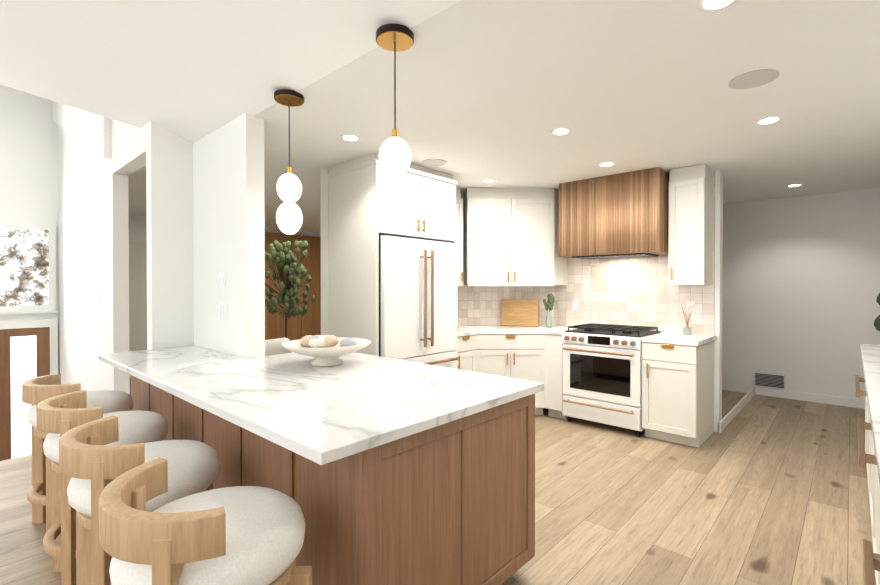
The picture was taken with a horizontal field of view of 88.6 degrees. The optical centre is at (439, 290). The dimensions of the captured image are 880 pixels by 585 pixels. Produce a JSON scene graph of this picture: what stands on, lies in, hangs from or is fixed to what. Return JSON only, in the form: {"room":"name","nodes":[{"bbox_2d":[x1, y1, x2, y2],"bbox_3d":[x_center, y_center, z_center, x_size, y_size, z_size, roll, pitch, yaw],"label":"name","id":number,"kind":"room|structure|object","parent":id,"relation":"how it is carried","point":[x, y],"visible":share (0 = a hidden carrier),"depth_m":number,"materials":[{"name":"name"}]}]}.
{"room":"kitchen","nodes":[
{"label":"kitchen","id":0,"kind":"room"},
{"bbox_2d":[0,85,58,373],"bbox_3d":[-6.751,-0.546,4.149,0.120,6.250,5.220,0,1,42],"label":"wall","id":1,"kind":"structure","parent":0,"point":[28,160],"depth_m":5.73,"materials":[{"name":"white paint"}]},
{"bbox_2d":[0,319,57,460],"bbox_3d":[-5.419,1.448,5.495,0.050,2.140,1.180,0,1,42],"label":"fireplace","id":2,"kind":"object","parent":1,"relation":"in","point":[28,349],"depth_m":5.65,"materials":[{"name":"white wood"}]},
{"bbox_2d":[0,221,58,314],"bbox_3d":[-5.560,-0.276,5.318,0.060,1.150,1.630,0,1,42],"label":"window","id":3,"kind":"structure","parent":1,"relation":"in","point":[27,268],"depth_m":5.71,"materials":[{"name":"white glass"}]},
{"bbox_2d":[52,101,145,394],"bbox_3d":[-3.583,-0.238,4.672,3.860,5.525,0.180,0,1,42],"label":"wall","id":4,"kind":"structure","parent":0,"point":[101,159],"depth_m":4.51,"materials":[{"name":"white paint"}]},
{"bbox_2d":[61,384,864,432],"bbox_3d":[0.072,1.269,5.292,8.440,0.100,5.915,0,1,42],"label":"baseboard","id":5,"kind":"structure","parent":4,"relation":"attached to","point":[729,417],"depth_m":5.25,"materials":[{"name":"white wood"}]},
{"bbox_2d":[146,113,264,357],"bbox_3d":[-1.662,0.046,3.152,1.030,2.582,0.400,0,1,42],"label":"wall","id":6,"kind":"structure","parent":0,"point":[205,215],"depth_m":3.27,"materials":[{"name":"white paint"}]},
{"bbox_2d":[219,301,227,319],"bbox_3d":[-1.486,0.137,3.092,0.140,0.120,0.012,0,1,42],"label":"switch plate","id":7,"kind":"object","parent":6,"relation":"attached to","point":[223,310],"depth_m":3.08,"materials":[{"name":"white plastic"}]},
{"bbox_2d":[221,272,225,286],"bbox_3d":[-1.488,-0.073,3.093,0.065,0.100,0.012,0,1,42],"label":"switch plate","id":8,"kind":"object","parent":6,"relation":"attached to","point":[223,274],"depth_m":3.08,"materials":[{"name":"white plastic"}]},
{"bbox_2d":[129,214,320,236],"bbox_3d":[-3.251,0.069,8.406,0.120,2.450,5.780,0,1,42],"label":"wall","id":9,"kind":"structure","parent":0,"point":[137,225],"depth_m":6.88,"materials":[{"name":"white paint"}]},
{"bbox_2d":[129,235,146,376],"bbox_3d":[-4.579,0.237,6.830,0.035,2.140,1.000,0,1,42],"label":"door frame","id":10,"kind":"structure","parent":9,"relation":"attached to","point":[137,292],"depth_m":6.84,"materials":[{"name":"white"}]},
{"bbox_2d":[265,232,320,340],"bbox_3d":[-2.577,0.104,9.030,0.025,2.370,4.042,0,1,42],"label":"door","id":11,"kind":"structure","parent":9,"relation":"attached to","point":[299,326],"depth_m":8.84,"materials":[{"name":"brown wood"}]},
{"bbox_2d":[320,167,328,334],"bbox_3d":[-0.210,0.096,5.063,0.120,2.450,2.520,0,1,42],"label":"wall","id":12,"kind":"structure","parent":0,"point":[324,172],"depth_m":4.13,"materials":[{"name":"white paint"}]},
{"bbox_2d":[328,157,427,244],"bbox_3d":[-0.563,-0.762,4.068,0.659,0.582,0.528,0,1,42],"label":"upper cabinet","id":13,"kind":"object","parent":12,"relation":"attached to","point":[355,213],"depth_m":3.86,"materials":[{"name":"white wood"}]},
{"bbox_2d":[428,173,455,242],"bbox_3d":[-0.284,-0.764,4.374,0.659,0.582,0.528,0,1,42],"label":"upper cabinet","id":14,"kind":"object","parent":12,"relation":"attached to","point":[441,190],"depth_m":4.22,"materials":[{"name":"white wood"}]},
{"bbox_2d":[456,187,459,284],"bbox_3d":[-0.041,-0.592,4.890,0.346,1.068,0.500,0,1,42],"label":"upper cabinet","id":15,"kind":"object","parent":12,"relation":"attached to","point":[457,189],"depth_m":4.91,"materials":[{"name":"white wood"}]},
{"bbox_2d":[0,377,875,584],"bbox_3d":[-2.034,1.356,3.874,10.000,0.050,11.150,0,1,42],"label":"floor","id":16,"kind":"structure","parent":0,"point":[763,490],"depth_m":2.81,"materials":[{"name":"brown wood"}]},
{"bbox_2d":[22,373,132,531],"bbox_3d":[-2.083,0.922,2.624,0.503,0.838,0.506,0,1,42],"label":"stool","id":17,"kind":"object","parent":16,"relation":"on","point":[36,390],"visible":0.48,"depth_m":2.55,"materials":[{"name":"brown wood"}]},
{"bbox_2d":[36,390,168,584],"bbox_3d":[-1.592,0.926,2.163,0.503,0.838,0.507,0,1,42],"label":"stool","id":18,"kind":"object","parent":16,"relation":"on","point":[58,416],"visible":0.38,"depth_m":1.97,"materials":[{"name":"brown wood"}]},
{"bbox_2d":[59,416,219,584],"bbox_3d":[-1.111,0.929,1.711,0.503,0.838,0.507,0,1,42],"label":"stool","id":19,"kind":"object","parent":16,"relation":"on","point":[92,465],"visible":0.5,"depth_m":1.54,"materials":[{"name":"brown wood"}]},
{"bbox_2d":[99,458,311,584],"bbox_3d":[-0.636,0.933,1.264,0.504,0.838,0.507,0,1,42],"label":"stool","id":20,"kind":"object","parent":16,"relation":"on","point":[244,535],"visible":1,"depth_m":1.10,"materials":[{"name":"white fabric"}]},
{"bbox_2d":[265,338,291,355],"bbox_3d":[-2.136,0.936,5.098,0.660,0.770,0.670,0,1,27],"label":"dining chair","id":21,"kind":"object","parent":16,"relation":"on","point":[274,347],"visible":0.12,"depth_m":5.02,"materials":[{"name":"fabric"}]},
{"bbox_2d":[265,240,315,337],"bbox_3d":[-2.095,0.308,6.172,0.804,2.008,0.765,0,1,42],"label":"trees","id":22,"kind":"object","parent":16,"relation":"on","point":[285,259],"visible":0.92,"depth_m":6.06,"materials":[{"name":"green plant"}]},
{"bbox_2d":[131,378,534,584],"bbox_3d":[-0.861,0.905,2.645,2.634,0.872,1.000,0,1,42],"label":"kitchen island","id":23,"kind":"object","parent":16,"relation":"on","point":[384,470],"depth_m":1.69,"materials":[{"name":"brown wood"}]},
{"bbox_2d":[98,346,543,465],"bbox_3d":[-0.901,0.450,2.576,2.664,0.037,1.210,0,1,42],"label":"island countertop","id":24,"kind":"structure","parent":23,"relation":"on","point":[322,415],"depth_m":1.93,"materials":[{"name":"white stone"}]},
{"bbox_2d":[281,335,370,366],"bbox_3d":[-0.657,0.345,2.630,0.510,0.171,0.510,0,1,42],"label":"bowl","id":25,"kind":"object","parent":24,"relation":"on","point":[326,350],"visible":1,"depth_m":2.56,"materials":[{"name":"white ceramic"}]},
{"bbox_2d":[379,233,457,368],"bbox_3d":[-0.369,0.429,4.180,0.759,1.798,0.938,0,1,42],"label":"fridge","id":26,"kind":"object","parent":16,"relation":"on","point":[417,299],"visible":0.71,"depth_m":3.90,"materials":[{"name":"white metal"}]},
{"bbox_2d":[455,337,475,371],"bbox_3d":[0.044,0.889,4.749,0.678,0.870,0.389,0,1,42],"label":"base cabinet","id":27,"kind":"object","parent":16,"relation":"on","point":[466,350],"depth_m":4.54,"materials":[{"name":"white wood"}]},
{"bbox_2d":[476,341,543,414],"bbox_3d":[0.699,0.887,4.961,0.954,0.870,1.000,0,1,42],"label":"base cabinet","id":28,"kind":"object","parent":16,"relation":"on","point":[525,361],"depth_m":4.67,"materials":[{"name":"white wood"}]},
{"bbox_2d":[457,325,575,344],"bbox_3d":[0.672,0.432,4.936,1.351,0.040,1.513,0,1,42],"label":"countertop","id":29,"kind":"structure","parent":28,"relation":"on","point":[513,336],"depth_m":4.66,"materials":[{"name":"white stone"}]},
{"bbox_2d":[501,299,538,325],"bbox_3d":[0.915,0.256,5.175,0.420,0.300,0.076,0,0,18],"label":"cutting board","id":30,"kind":"object","parent":29,"relation":"on","point":[519,312],"visible":1,"depth_m":5.16,"materials":[{"name":"brown wood"}]},
{"bbox_2d":[543,293,554,327],"bbox_3d":[1.213,0.220,5.016,0.160,0.382,0.139,0,1,42],"label":"vase","id":31,"kind":"object","parent":29,"relation":"on","point":[550,300],"visible":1,"depth_m":4.98,"materials":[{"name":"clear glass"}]},
{"bbox_2d":[544,333,567,418],"bbox_3d":[1.356,0.888,4.867,0.243,0.870,0.698,0,1,42],"label":"base cabinet","id":32,"kind":"object","parent":16,"relation":"on","point":[553,351],"depth_m":4.62,"materials":[{"name":"white wood"}]},
{"bbox_2d":[562,323,663,436],"bbox_3d":[1.710,0.845,4.503,0.756,0.962,0.749,0,1,42],"label":"range","id":33,"kind":"object","parent":16,"relation":"on","point":[602,373],"visible":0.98,"depth_m":4.26,"materials":[{"name":"white metal"}]},
{"bbox_2d":[642,341,713,447],"bbox_3d":[2.187,0.894,4.132,0.436,0.870,0.665,0,1,42],"label":"base cabinet","id":34,"kind":"object","parent":16,"relation":"on","point":[678,380],"depth_m":3.90,"materials":[{"name":"white wood"}]},
{"bbox_2d":[642,333,715,344],"bbox_3d":[2.189,0.439,4.120,0.450,0.040,0.673,0,1,42],"label":"countertop","id":35,"kind":"structure","parent":34,"relation":"on","point":[696,338],"depth_m":4.01,"materials":[{"name":"white stone"}]},
{"bbox_2d":[681,305,693,335],"bbox_3d":[2.300,0.272,4.196,0.114,0.290,0.114,0,1,42],"label":"reed diffuser","id":36,"kind":"object","parent":35,"relation":"on","point":[687,330],"visible":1,"depth_m":4.18,"materials":[{"name":"clear glass"}]},
{"bbox_2d":[855,344,879,584],"bbox_3d":[2.061,0.893,1.725,0.687,0.910,4.440,0,1,42],"label":"sideboard","id":37,"kind":"object","parent":16,"relation":"on","point":[869,454],"visible":1,"depth_m":1.99,"materials":[{"name":"white wood"}]},
{"bbox_2d":[874,293,879,331],"bbox_3d":[3.339,0.205,3.328,0.202,0.439,0.207,0,1,42],"label":"topiary plant","id":38,"kind":"object","parent":37,"relation":"on","point":[877,323],"visible":1,"depth_m":3.35,"materials":[{"name":"green plant"}]},
{"bbox_2d":[0,0,879,232],"bbox_3d":[-2.034,-2.068,3.846,10.000,1.897,11.150,0,1,42],"label":"ceiling","id":39,"kind":"structure","parent":0,"point":[498,90],"depth_m":2.54,"materials":[{"name":"white paint"}]},
{"bbox_2d":[274,89,303,234],"bbox_3d":[-0.861,-0.716,2.577,0.164,0.794,0.164,0,1,42],"label":"pendant light","id":40,"kind":"object","parent":39,"relation":"hanging from","point":[289,218],"visible":0.98,"depth_m":2.53,"materials":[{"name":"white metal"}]},
{"bbox_2d":[340,134,360,140],"bbox_3d":[-0.653,-1.110,3.291,0.148,0.008,0.148,0,1,33],"label":"recessed light","id":41,"kind":"object","parent":39,"relation":"in","point":[347,137],"depth_m":3.28,"materials":[{"name":"white"}]},
{"bbox_2d":[376,23,413,217],"bbox_3d":[-0.195,-0.711,1.956,0.164,0.794,0.164,0,1,42],"label":"pendant light","id":42,"kind":"object","parent":39,"relation":"hanging from","point":[394,195],"visible":1,"depth_m":1.91,"materials":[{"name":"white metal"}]},
{"bbox_2d":[421,159,445,165],"bbox_3d":[-0.051,-1.117,3.940,0.220,0.006,0.228,0,1,42],"label":"ceiling speaker","id":43,"kind":"object","parent":39,"relation":"attached to","point":[429,162],"depth_m":3.93,"materials":[{"name":"grey plastic"}]},
{"bbox_2d":[481,179,495,181],"bbox_3d":[0.497,-1.121,4.611,0.148,0.008,0.148,0,0,15],"label":"recessed light","id":44,"kind":"object","parent":39,"relation":"in","point":[483,180],"depth_m":4.59,"materials":[{"name":"white"}]},
{"bbox_2d":[550,127,571,134],"bbox_3d":[0.847,-1.109,3.155,0.148,0.008,0.148,0,0,15],"label":"recessed light","id":45,"kind":"object","parent":39,"relation":"in","point":[563,130],"depth_m":3.14,"materials":[{"name":"white"}]},
{"bbox_2d":[598,162,615,166],"bbox_3d":[1.481,-1.116,3.998,0.148,0.008,0.148,0,0,15],"label":"recessed light","id":46,"kind":"object","parent":39,"relation":"in","point":[604,164],"depth_m":3.99,"materials":[{"name":"white"}]},
{"bbox_2d":[696,0,737,11],"bbox_3d":[1.055,-1.098,1.706,0.148,0.008,0.148,0,0,15],"label":"recessed light","id":47,"kind":"object","parent":39,"relation":"in","point":[708,5],"depth_m":1.73,"materials":[{"name":"white"}]},
{"bbox_2d":[728,69,778,88],"bbox_3d":[1.635,-1.104,2.356,0.216,0.006,0.230,0,1,42],"label":"ceiling speaker","id":48,"kind":"object","parent":39,"relation":"attached to","point":[753,79],"depth_m":2.36,"materials":[{"name":"grey plastic"}]},
{"bbox_2d":[755,116,782,124],"bbox_3d":[2.145,-1.108,2.945,0.148,0.008,0.148,0,1,33],"label":"recessed light","id":49,"kind":"object","parent":39,"relation":"in","point":[771,119],"depth_m":2.93,"materials":[{"name":"white plastic"}]},
{"bbox_2d":[786,184,803,186],"bbox_3d":[3.799,-1.123,4.833,0.148,0.008,0.148,0,0,15],"label":"recessed light","id":50,"kind":"object","parent":39,"relation":"in","point":[792,185],"depth_m":4.81,"materials":[{"name":"white plastic"}]},
{"bbox_2d":[461,194,463,283],"bbox_3d":[0.713,0.094,5.310,0.910,2.450,0.910,0,1,42],"label":"wall","id":51,"kind":"structure","parent":0,"point":[462,196],"depth_m":5.28,"materials":[{"name":"white paint"}]},
{"bbox_2d":[460,188,567,284],"bbox_3d":[0.753,-0.593,5.084,0.916,1.068,0.972,0,1,42],"label":"upper cabinet","id":52,"kind":"object","parent":51,"relation":"attached to","point":[510,233],"depth_m":4.94,"materials":[{"name":"white wood"}]},
{"bbox_2d":[568,261,571,284],"bbox_3d":[1.234,-0.594,5.183,0.340,1.068,0.378,0,1,42],"label":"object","id":53,"kind":"object","parent":51,"relation":"attached to","point":[569,262],"depth_m":5.20,"materials":[{"name":"beige"}]},
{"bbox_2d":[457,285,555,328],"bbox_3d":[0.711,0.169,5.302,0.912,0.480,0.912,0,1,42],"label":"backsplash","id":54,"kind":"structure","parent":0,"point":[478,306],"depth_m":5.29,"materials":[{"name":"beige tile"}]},
{"bbox_2d":[714,170,722,432],"bbox_3d":[1.640,0.095,5.162,2.720,2.450,0.120,0,1,42],"label":"wall","id":55,"kind":"structure","parent":0,"point":[718,294],"depth_m":4.22,"materials":[{"name":"white paint"}]},
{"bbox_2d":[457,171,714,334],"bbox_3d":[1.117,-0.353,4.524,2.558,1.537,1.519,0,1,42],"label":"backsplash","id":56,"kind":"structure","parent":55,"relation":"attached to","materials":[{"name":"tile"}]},
{"bbox_2d":[556,167,667,260],"bbox_3d":[1.778,-0.739,4.608,1.004,0.768,0.482,0,1,42],"label":"range hood","id":57,"kind":"object","parent":55,"relation":"attached to","point":[635,248],"depth_m":4.39,"materials":[{"name":"brown wood"}]},
{"bbox_2d":[664,164,714,284],"bbox_3d":[2.335,-0.591,4.201,0.294,1.058,0.345,0,1,42],"label":"upper cabinet","id":58,"kind":"object","parent":55,"relation":"attached to","point":[689,226],"depth_m":4.09,"materials":[{"name":"white wood"}]},
{"bbox_2d":[722,187,879,399],"bbox_3d":[1.662,0.073,7.916,10.000,2.450,0.120,0,1,42],"label":"wall","id":59,"kind":"structure","parent":0,"point":[800,293],"depth_m":5.40,"materials":[{"name":"white paint"}]},
{"bbox_2d":[754,371,785,389],"bbox_3d":[4.089,1.117,5.599,0.320,0.180,0.015,0,1,42],"label":"air vent","id":60,"kind":"object","parent":59,"relation":"in","point":[769,380],"visible":1,"depth_m":5.59,"materials":[{"name":"grey metal"}]}
]}

